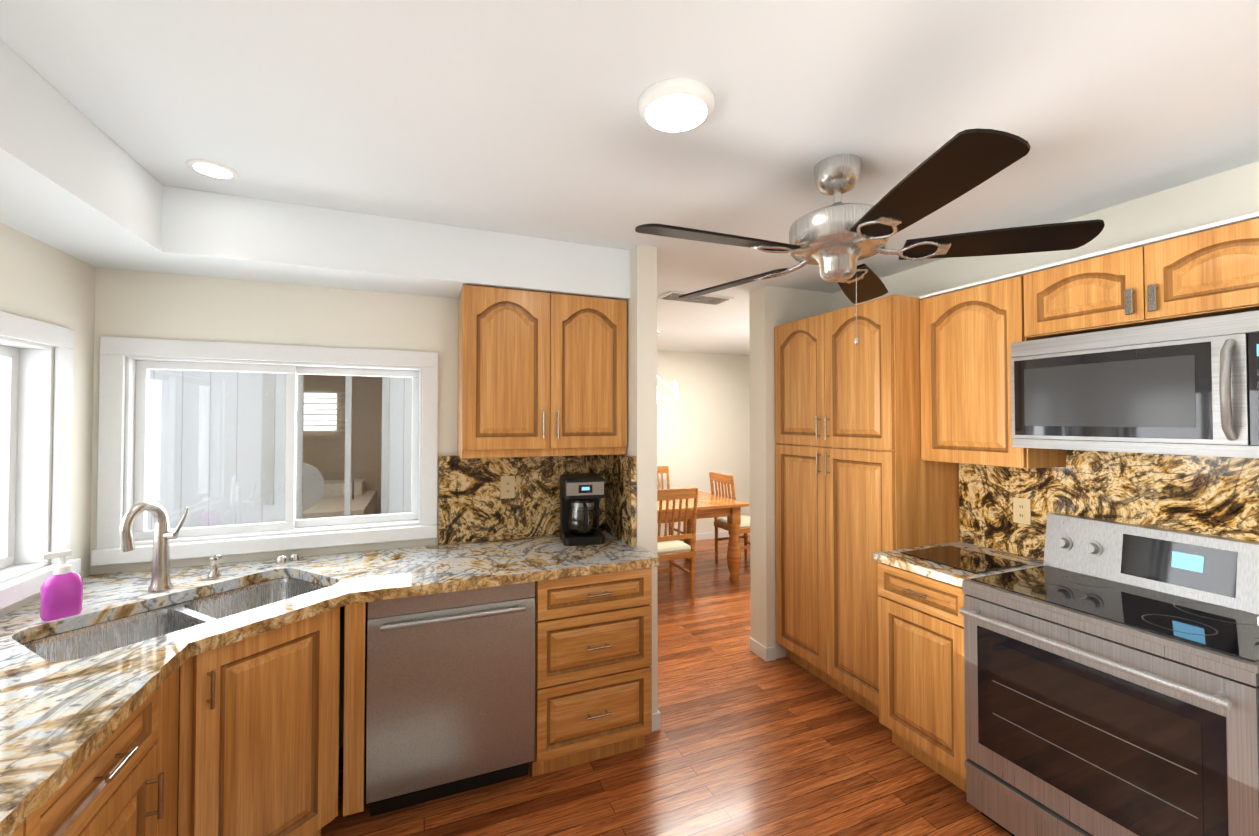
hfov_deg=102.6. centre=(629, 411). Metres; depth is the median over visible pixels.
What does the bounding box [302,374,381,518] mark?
bedroom
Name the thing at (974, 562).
glass cutting board
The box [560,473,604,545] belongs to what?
coffee maker
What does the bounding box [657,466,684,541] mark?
dining chair
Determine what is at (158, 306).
wall
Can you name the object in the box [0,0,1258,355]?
ceiling
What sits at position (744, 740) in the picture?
floor
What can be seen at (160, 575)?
faucet
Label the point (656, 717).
baseboard
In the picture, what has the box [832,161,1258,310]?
wall
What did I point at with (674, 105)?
ceiling light
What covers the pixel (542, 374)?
upper cabinet
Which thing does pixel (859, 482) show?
pantry cabinet
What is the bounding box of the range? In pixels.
[959,513,1258,835]
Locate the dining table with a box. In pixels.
[657,490,748,583]
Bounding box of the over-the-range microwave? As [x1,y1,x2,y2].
[1011,310,1258,457]
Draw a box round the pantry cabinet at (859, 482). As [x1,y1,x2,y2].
[774,294,959,716]
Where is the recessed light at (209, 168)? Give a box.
[186,159,238,179]
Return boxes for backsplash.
[438,454,636,546]
[959,450,1258,559]
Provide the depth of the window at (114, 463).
2.27 m
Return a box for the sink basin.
[22,578,326,661]
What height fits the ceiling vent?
0.013 m
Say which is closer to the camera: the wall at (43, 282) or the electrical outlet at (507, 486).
the wall at (43, 282)
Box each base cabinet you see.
[13,807,40,835]
[41,677,168,835]
[169,607,344,835]
[345,627,352,798]
[528,567,651,776]
[878,562,968,792]
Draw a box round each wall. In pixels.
[0,222,95,616]
[90,244,657,748]
[657,350,749,535]
[749,285,831,658]
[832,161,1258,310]
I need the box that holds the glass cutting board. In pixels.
[900,545,1027,573]
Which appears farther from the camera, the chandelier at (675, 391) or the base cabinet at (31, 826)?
the chandelier at (675, 391)
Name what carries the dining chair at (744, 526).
on the floor
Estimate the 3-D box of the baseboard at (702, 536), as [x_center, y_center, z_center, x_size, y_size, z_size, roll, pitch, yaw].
[0.264,1.607,6.225,4.200,0.085,0.012,0,-1,-22]
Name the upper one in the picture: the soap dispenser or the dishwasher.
the soap dispenser
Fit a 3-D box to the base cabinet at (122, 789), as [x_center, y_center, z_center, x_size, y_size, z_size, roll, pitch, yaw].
[-1.417,1.122,0.968,0.612,0.872,0.480,0,-1,-22]
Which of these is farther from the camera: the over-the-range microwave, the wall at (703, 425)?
the wall at (703, 425)
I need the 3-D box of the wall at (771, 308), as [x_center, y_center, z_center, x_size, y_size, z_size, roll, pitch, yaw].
[1.165,0.391,3.460,0.685,2.420,0.170,0,-1,-22]
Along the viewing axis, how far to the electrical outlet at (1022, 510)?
2.34 m
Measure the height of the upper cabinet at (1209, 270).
0.280 m
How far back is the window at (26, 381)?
1.80 m
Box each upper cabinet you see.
[457,285,626,458]
[919,271,1065,468]
[1023,212,1258,339]
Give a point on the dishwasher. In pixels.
(450, 693)
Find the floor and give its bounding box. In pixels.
[321,535,1011,835]
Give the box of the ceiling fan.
[635,128,1104,344]
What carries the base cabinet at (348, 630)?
on the floor
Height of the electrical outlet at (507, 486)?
0.116 m
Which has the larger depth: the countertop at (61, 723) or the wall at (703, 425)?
the wall at (703, 425)
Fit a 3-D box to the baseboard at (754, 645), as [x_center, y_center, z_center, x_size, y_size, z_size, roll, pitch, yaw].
[2.041,1.566,3.895,2.677,0.085,0.015,0,-1,-22]
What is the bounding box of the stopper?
[276,553,299,564]
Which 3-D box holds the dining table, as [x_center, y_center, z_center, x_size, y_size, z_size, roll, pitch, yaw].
[0.166,1.246,4.928,1.650,0.760,1.070,0,-1,-22]
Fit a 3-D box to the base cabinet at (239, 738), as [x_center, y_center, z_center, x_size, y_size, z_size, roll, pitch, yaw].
[-1.184,1.134,1.644,0.376,0.872,0.319,0,-1,-22]
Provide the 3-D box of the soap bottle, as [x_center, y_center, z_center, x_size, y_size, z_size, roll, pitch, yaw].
[-1.817,0.550,1.614,0.058,0.207,0.089,-1,-1,28]
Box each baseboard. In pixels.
[652,710,660,730]
[682,531,749,541]
[749,636,774,651]
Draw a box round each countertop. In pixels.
[0,531,659,835]
[873,541,1043,587]
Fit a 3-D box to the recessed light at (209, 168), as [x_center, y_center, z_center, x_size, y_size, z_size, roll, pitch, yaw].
[-1.458,-0.845,1.764,0.144,0.006,0.144,0,-1,-22]
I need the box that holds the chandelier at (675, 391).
[657,331,678,409]
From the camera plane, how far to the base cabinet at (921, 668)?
2.18 m
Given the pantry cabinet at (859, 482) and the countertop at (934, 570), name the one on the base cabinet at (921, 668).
the countertop at (934, 570)
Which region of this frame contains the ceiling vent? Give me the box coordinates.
[657,290,733,304]
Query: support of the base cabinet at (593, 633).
on the floor
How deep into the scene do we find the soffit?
1.98 m
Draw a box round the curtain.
[147,369,411,529]
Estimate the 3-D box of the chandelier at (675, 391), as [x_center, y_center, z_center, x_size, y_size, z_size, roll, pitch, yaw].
[0.246,-0.403,4.984,0.540,0.780,0.488,0,-1,-22]
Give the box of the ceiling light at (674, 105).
[638,78,713,132]
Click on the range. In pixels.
(1111, 669)
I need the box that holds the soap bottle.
[40,550,82,620]
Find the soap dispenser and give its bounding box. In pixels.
[208,554,222,577]
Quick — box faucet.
[119,501,188,592]
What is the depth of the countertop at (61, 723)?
1.61 m
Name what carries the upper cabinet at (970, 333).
attached to the wall at (1228, 194)
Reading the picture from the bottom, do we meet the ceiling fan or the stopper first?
the stopper
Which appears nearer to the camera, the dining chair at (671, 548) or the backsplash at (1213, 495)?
the backsplash at (1213, 495)
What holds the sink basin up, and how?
in the countertop at (61, 723)
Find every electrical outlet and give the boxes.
[501,476,514,498]
[1013,497,1030,524]
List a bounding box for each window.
[0,311,80,609]
[91,336,437,565]
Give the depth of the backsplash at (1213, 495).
2.03 m
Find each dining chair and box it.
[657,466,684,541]
[657,488,697,605]
[709,472,749,573]
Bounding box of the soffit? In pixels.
[0,39,629,299]
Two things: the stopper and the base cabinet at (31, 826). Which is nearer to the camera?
the base cabinet at (31, 826)
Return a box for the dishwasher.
[366,582,534,816]
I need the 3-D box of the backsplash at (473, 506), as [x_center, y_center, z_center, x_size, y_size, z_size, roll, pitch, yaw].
[-0.465,0.445,2.522,0.908,0.445,0.425,0,-1,-22]

